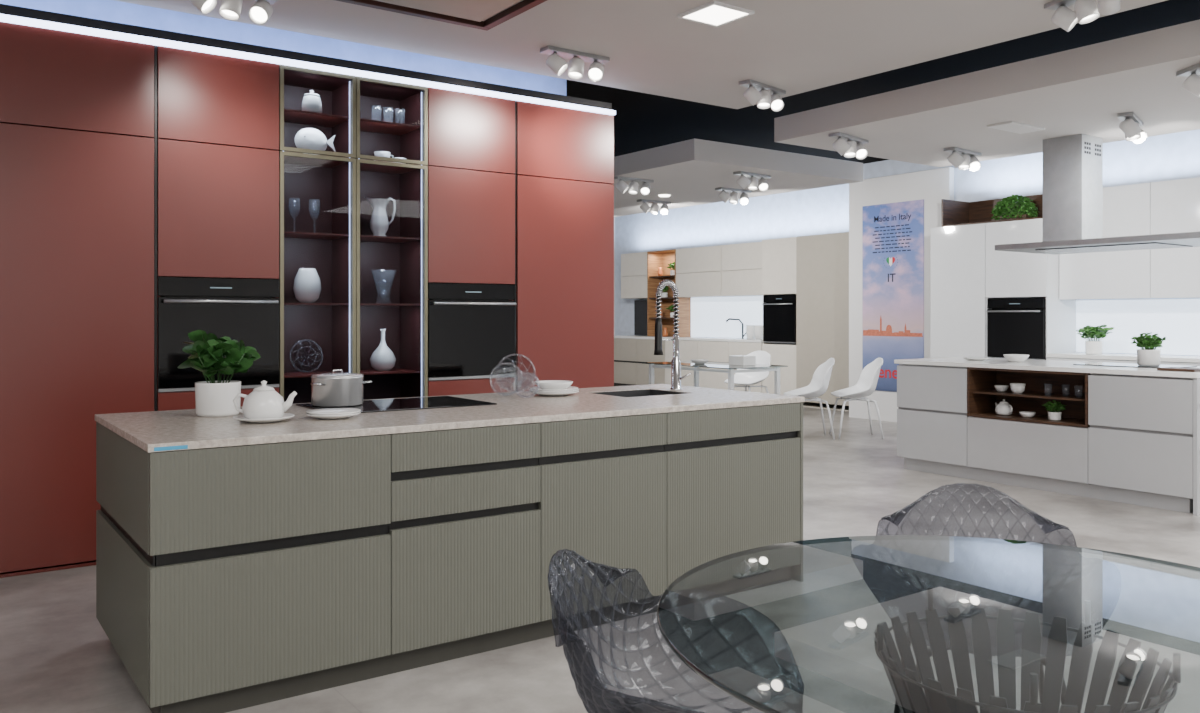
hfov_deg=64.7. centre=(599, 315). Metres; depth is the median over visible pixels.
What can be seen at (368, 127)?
shelf
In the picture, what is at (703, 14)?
diffuser
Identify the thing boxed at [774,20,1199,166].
ceiling
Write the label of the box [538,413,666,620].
base cabinet
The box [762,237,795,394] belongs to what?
tall cabinet
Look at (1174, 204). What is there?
upper cabinet
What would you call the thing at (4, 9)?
light strip
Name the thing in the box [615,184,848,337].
wall
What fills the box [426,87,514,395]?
tall cabinet
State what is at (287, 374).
shelf
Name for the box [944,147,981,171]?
ceiling spotlight
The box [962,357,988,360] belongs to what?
plate
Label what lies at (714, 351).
base cabinet
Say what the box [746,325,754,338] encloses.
canister
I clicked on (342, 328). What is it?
display cabinet
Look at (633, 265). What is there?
upper cabinet
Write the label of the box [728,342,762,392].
base cabinet
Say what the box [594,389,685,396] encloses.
sink
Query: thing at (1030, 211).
plant
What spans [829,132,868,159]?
ceiling spotlight
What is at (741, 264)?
upper cabinet
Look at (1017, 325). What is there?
oven
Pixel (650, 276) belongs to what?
shelf
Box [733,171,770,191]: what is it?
ceiling spotlight
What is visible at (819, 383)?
dining chair
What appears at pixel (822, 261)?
tall cabinet
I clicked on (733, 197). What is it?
ceiling spotlight
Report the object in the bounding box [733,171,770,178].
mounting plate
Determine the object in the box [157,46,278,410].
tall cabinet
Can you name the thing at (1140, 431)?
base cabinet
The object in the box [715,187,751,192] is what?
mounting plate
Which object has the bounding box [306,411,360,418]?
plate
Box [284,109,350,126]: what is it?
shelf
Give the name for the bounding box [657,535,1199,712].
round glass table
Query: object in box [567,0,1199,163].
ceiling
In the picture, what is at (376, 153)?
cup
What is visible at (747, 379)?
dining chair
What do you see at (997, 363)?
countertop
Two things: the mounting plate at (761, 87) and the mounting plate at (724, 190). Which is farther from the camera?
the mounting plate at (724, 190)
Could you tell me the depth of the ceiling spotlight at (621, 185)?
9.74 m
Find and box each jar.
[301,90,321,112]
[657,267,662,275]
[663,328,667,336]
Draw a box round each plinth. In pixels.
[117,566,790,712]
[614,383,630,385]
[904,458,1192,512]
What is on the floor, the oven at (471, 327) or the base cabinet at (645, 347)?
the base cabinet at (645, 347)
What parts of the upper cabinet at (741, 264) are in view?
door, door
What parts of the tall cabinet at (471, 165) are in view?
drawer, door, door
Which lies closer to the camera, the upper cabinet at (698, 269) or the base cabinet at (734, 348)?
the base cabinet at (734, 348)
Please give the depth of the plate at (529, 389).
4.73 m
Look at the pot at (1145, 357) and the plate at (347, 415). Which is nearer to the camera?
the plate at (347, 415)
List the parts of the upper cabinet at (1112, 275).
door, door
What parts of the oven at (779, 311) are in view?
handle, trim, control panel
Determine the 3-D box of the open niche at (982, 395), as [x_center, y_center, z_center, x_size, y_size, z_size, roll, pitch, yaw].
[3.426,0.615,7.404,0.400,0.397,0.975,0,0,-36]
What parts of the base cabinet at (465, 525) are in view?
drawer, drawer, drawer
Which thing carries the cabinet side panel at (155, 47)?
attached to the tall cabinet at (218, 115)
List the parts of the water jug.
handle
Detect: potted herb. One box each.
[1076,324,1113,353]
[1131,332,1165,365]
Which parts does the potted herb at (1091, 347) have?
stem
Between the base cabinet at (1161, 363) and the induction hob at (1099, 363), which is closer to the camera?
the induction hob at (1099, 363)
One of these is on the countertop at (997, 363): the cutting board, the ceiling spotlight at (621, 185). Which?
the cutting board
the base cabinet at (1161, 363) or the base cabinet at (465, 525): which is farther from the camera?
the base cabinet at (1161, 363)
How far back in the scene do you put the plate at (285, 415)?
3.57 m
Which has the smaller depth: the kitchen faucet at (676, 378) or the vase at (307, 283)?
the kitchen faucet at (676, 378)
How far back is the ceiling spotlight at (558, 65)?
5.97 m
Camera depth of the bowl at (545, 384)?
4.78 m
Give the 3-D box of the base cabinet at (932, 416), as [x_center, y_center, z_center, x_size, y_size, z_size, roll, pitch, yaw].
[3.166,0.823,8.240,0.950,0.815,0.678,0,0,-36]
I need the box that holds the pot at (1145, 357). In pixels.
[1137,349,1160,365]
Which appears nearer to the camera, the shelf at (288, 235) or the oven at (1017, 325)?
the shelf at (288, 235)
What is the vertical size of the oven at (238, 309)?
0.637 m
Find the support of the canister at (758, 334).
on the countertop at (627, 336)
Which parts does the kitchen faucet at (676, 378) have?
lever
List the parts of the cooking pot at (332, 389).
handle, lid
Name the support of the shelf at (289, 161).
attached to the display cabinet at (342, 328)
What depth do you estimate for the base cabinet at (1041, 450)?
7.25 m
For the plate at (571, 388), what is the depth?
4.76 m
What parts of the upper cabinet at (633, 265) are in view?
door, door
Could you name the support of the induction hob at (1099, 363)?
in the countertop at (997, 363)
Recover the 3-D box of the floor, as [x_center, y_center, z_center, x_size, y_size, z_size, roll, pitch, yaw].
[0.101,1.380,7.580,15.000,0.100,18.200,0,0,-36]
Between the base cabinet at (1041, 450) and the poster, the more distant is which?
the poster
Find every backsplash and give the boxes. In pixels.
[691,296,762,337]
[1076,299,1199,355]
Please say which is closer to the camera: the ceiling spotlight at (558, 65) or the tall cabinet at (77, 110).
the tall cabinet at (77, 110)
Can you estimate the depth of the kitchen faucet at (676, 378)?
5.16 m
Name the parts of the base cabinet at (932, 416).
drawer, drawer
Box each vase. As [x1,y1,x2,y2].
[293,268,320,302]
[370,329,395,370]
[371,270,396,303]
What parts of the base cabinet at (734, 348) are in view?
drawer, drawer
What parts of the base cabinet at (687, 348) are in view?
drawer, drawer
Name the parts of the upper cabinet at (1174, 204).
door, door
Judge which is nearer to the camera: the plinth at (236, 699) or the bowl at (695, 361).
the plinth at (236, 699)
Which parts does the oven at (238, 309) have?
trim, control panel, handle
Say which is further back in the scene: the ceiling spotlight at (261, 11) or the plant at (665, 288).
the plant at (665, 288)
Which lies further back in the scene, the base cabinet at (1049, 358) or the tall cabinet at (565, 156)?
the base cabinet at (1049, 358)
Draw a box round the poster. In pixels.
[862,199,923,391]
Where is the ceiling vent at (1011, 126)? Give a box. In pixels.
[987,121,1044,133]
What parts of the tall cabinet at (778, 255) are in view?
door, door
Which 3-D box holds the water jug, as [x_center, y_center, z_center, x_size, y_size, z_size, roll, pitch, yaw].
[-1.439,-0.646,6.200,0.155,0.270,0.140,0,0,35]
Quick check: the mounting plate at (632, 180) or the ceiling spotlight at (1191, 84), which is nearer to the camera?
the ceiling spotlight at (1191, 84)
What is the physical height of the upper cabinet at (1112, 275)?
1.120 m
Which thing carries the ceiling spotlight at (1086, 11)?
attached to the ceiling at (795, 47)
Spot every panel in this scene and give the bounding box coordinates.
[634,300,646,334]
[677,1,754,26]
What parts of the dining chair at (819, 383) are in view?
seat frame, leg, leg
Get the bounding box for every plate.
[233,413,294,422]
[306,408,360,414]
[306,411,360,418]
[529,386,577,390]
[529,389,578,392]
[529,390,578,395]
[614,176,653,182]
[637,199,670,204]
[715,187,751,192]
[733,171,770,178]
[739,79,785,94]
[829,132,868,143]
[944,147,981,156]
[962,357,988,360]
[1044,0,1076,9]
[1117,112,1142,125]
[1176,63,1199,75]
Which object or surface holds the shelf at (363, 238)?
attached to the display cabinet at (342, 328)
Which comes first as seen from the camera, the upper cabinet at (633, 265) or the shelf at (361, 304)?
the shelf at (361, 304)
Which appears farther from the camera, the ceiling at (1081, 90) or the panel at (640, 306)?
the panel at (640, 306)
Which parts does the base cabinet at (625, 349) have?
drawer, drawer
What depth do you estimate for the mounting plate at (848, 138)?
7.44 m
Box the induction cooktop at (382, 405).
[296,396,496,412]
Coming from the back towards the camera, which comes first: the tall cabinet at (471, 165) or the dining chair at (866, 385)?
the dining chair at (866, 385)
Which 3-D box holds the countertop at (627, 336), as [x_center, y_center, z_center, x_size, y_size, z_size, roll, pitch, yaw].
[1.579,0.390,16.319,0.610,0.039,3.920,0,0,-36]
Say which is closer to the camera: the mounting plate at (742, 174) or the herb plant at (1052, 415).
the herb plant at (1052, 415)
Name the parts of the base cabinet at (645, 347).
drawer, drawer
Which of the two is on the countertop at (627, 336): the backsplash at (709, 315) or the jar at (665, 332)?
the jar at (665, 332)
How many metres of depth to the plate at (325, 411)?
3.81 m
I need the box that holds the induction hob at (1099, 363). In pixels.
[1073,362,1196,367]
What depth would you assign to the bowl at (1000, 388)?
7.62 m
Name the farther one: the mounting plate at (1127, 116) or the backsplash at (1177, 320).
the backsplash at (1177, 320)
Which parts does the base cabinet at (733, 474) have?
drawer, island side panel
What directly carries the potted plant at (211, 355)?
on the countertop at (168, 430)
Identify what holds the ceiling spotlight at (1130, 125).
attached to the ceiling at (1081, 90)
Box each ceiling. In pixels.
[115,0,1166,108]
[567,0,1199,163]
[613,138,862,216]
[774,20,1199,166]
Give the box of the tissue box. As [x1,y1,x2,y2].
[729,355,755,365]
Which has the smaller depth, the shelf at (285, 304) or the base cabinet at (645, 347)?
the shelf at (285, 304)
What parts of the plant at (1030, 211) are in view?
planter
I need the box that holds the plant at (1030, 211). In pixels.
[990,194,1038,220]
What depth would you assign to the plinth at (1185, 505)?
7.12 m
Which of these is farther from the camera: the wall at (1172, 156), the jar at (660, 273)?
the jar at (660, 273)
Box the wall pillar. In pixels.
[849,167,953,421]
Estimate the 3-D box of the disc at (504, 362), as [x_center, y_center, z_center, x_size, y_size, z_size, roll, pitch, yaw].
[-0.475,0.320,4.796,0.172,0.168,0.045,0,0,-1]
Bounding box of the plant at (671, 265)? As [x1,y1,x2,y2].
[667,262,674,274]
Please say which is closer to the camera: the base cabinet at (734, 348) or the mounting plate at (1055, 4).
the mounting plate at (1055, 4)
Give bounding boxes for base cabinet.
[96,422,390,707]
[389,423,540,653]
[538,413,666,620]
[614,338,637,384]
[637,339,664,384]
[664,402,802,592]
[665,340,696,386]
[697,341,728,389]
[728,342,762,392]
[897,364,968,466]
[967,416,1089,484]
[1047,357,1136,363]
[1088,373,1199,515]
[1160,361,1199,365]
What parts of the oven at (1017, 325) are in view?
handle, trim, control panel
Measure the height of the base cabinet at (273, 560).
0.817 m
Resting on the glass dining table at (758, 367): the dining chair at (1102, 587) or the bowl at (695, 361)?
the bowl at (695, 361)
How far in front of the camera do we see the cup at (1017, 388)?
7.45 m
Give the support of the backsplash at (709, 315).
attached to the wall at (823, 210)
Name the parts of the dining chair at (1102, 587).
leg, leg, leg, leg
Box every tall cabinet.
[0,22,153,577]
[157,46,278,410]
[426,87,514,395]
[516,101,613,391]
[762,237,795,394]
[796,232,848,410]
[931,223,986,357]
[986,218,1075,359]
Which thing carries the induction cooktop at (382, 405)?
in the countertop at (168, 430)
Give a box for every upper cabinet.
[621,252,646,298]
[676,245,727,296]
[721,242,762,295]
[1059,183,1155,299]
[1150,177,1199,298]
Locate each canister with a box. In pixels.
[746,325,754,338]
[754,325,762,338]
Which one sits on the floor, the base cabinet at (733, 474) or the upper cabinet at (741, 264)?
the base cabinet at (733, 474)
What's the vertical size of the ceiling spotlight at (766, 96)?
0.168 m
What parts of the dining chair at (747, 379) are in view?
seat frame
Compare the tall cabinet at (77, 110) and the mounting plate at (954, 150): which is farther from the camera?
the mounting plate at (954, 150)
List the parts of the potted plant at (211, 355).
stem, pot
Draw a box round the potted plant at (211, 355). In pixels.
[177,330,260,416]
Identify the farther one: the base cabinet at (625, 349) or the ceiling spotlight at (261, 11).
the base cabinet at (625, 349)
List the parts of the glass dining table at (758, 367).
leg, leg, frame, leg, leg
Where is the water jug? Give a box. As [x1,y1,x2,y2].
[365,197,395,235]
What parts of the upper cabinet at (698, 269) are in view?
door, door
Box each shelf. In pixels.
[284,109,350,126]
[284,156,346,167]
[284,231,350,239]
[284,303,350,305]
[284,371,340,377]
[360,118,420,135]
[360,163,415,173]
[360,235,420,242]
[360,303,420,305]
[360,369,420,374]
[649,275,674,277]
[649,297,673,298]
[971,390,1084,400]
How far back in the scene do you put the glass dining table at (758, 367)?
11.10 m
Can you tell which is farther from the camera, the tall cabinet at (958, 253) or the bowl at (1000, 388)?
the tall cabinet at (958, 253)
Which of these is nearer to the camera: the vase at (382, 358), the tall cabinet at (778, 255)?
the vase at (382, 358)
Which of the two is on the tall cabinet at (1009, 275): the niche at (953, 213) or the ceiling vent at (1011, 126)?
the niche at (953, 213)
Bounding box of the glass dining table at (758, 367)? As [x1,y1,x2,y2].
[644,361,781,394]
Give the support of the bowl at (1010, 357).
on the countertop at (997, 363)
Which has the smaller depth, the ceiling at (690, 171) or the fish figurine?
the fish figurine
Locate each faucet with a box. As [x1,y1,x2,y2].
[654,279,690,389]
[726,318,745,338]
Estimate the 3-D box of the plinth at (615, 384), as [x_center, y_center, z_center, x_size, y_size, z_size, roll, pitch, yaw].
[1.603,1.290,16.337,0.550,0.079,3.920,0,0,-36]
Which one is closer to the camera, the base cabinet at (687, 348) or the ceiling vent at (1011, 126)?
the ceiling vent at (1011, 126)
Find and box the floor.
[0,407,1199,712]
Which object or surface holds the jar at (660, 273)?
on the niche at (655, 259)
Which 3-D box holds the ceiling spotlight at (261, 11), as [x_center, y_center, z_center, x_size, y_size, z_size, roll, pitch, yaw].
[-1.862,-1.585,4.795,0.470,0.168,0.136,0,0,-41]
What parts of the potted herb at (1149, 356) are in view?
stem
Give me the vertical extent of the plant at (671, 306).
0.231 m
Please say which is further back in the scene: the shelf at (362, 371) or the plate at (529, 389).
the shelf at (362, 371)
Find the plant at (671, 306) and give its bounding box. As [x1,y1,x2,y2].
[666,305,673,317]
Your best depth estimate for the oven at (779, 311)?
14.24 m
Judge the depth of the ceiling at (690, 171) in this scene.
9.52 m
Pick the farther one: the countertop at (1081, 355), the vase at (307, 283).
the countertop at (1081, 355)
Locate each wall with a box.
[0,0,566,95]
[614,217,614,335]
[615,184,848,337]
[863,129,1199,355]
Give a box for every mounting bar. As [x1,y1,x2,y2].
[254,0,278,3]
[540,45,609,63]
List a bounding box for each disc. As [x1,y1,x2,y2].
[492,362,520,393]
[496,353,533,392]
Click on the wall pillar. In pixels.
(934, 185)
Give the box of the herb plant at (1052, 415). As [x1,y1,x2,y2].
[1042,400,1066,419]
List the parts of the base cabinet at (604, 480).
drawer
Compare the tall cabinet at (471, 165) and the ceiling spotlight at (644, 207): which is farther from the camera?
the ceiling spotlight at (644, 207)
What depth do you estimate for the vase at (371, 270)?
6.22 m
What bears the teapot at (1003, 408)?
in the open niche at (982, 395)
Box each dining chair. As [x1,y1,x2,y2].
[548,549,803,712]
[724,351,770,393]
[784,358,834,439]
[829,358,883,438]
[851,483,1121,712]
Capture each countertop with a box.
[95,384,804,452]
[614,335,762,342]
[894,357,1199,377]
[1046,352,1199,362]
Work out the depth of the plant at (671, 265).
16.84 m
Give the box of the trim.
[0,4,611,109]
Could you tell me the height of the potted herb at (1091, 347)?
0.300 m
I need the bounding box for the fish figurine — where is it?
[295,128,335,154]
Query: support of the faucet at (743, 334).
on the countertop at (627, 336)
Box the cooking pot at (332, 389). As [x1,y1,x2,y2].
[310,369,371,406]
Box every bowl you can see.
[535,380,572,389]
[691,359,707,363]
[994,385,1008,391]
[1003,354,1028,361]
[1019,411,1035,417]
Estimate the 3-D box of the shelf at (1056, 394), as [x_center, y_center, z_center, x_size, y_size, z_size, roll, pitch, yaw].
[3.430,0.619,7.407,0.350,0.012,0.937,0,0,-36]
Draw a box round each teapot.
[233,380,296,418]
[995,399,1012,414]
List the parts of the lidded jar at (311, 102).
lid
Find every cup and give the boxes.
[374,151,393,157]
[1010,383,1025,393]
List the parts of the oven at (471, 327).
trim, control panel, handle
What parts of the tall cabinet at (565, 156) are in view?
door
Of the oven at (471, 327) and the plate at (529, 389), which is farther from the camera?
the oven at (471, 327)
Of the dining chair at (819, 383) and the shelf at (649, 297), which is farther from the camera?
the shelf at (649, 297)
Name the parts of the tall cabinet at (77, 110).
door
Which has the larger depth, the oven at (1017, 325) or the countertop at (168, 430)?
the oven at (1017, 325)
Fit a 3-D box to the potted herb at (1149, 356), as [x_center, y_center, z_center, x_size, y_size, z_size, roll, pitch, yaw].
[4.129,0.248,7.116,0.214,0.249,0.231,0,0,-18]
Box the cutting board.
[1157,367,1199,371]
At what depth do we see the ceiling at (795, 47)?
5.58 m
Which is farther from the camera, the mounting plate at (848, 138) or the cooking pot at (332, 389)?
the mounting plate at (848, 138)
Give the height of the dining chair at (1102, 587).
0.807 m
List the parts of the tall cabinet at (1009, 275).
door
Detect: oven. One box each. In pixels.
[158,277,278,391]
[428,283,516,380]
[762,295,795,342]
[986,298,1045,359]
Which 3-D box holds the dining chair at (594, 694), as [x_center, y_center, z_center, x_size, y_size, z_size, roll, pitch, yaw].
[0.161,0.928,2.039,0.539,0.807,0.710,0,0,13]
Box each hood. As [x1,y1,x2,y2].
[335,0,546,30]
[995,134,1199,254]
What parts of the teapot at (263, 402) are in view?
handle, lid, spout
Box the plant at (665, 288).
[661,286,667,297]
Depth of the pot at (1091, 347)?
9.49 m
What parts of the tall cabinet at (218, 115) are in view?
drawer, door, door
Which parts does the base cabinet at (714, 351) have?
drawer, drawer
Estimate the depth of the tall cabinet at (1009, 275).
9.94 m
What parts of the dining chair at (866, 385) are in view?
leg, leg, seat frame, leg, leg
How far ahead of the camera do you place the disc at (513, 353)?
5.01 m
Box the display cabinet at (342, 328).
[278,64,427,403]
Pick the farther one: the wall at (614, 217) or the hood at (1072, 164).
the wall at (614, 217)
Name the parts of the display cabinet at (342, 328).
door, door, door, door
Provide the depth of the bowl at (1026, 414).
7.39 m
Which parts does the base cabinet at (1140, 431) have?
drawer, drawer, gloss side panel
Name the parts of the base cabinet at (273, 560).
panel, island end panel, panel, drawer, drawer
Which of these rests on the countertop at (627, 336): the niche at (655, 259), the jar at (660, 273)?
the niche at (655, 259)
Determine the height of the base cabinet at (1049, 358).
0.805 m
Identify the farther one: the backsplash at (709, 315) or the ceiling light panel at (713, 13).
the backsplash at (709, 315)
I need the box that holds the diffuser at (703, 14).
[685,5,746,24]
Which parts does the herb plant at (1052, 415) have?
stem, pot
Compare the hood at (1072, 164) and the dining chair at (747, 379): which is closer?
the hood at (1072, 164)
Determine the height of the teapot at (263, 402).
0.151 m
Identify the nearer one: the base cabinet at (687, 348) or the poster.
the poster
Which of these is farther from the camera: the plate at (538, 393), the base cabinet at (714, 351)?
the base cabinet at (714, 351)
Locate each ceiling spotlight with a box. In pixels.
[189,0,278,24]
[540,45,609,81]
[614,176,653,195]
[637,199,670,214]
[715,187,751,204]
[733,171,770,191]
[739,79,785,111]
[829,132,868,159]
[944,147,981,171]
[1044,0,1119,31]
[1117,112,1146,143]
[1176,63,1199,96]
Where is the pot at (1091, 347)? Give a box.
[1085,341,1102,353]
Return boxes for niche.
[647,249,690,336]
[941,194,1042,226]
[967,367,1089,427]
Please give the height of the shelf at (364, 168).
0.012 m
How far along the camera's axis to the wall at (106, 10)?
6.26 m

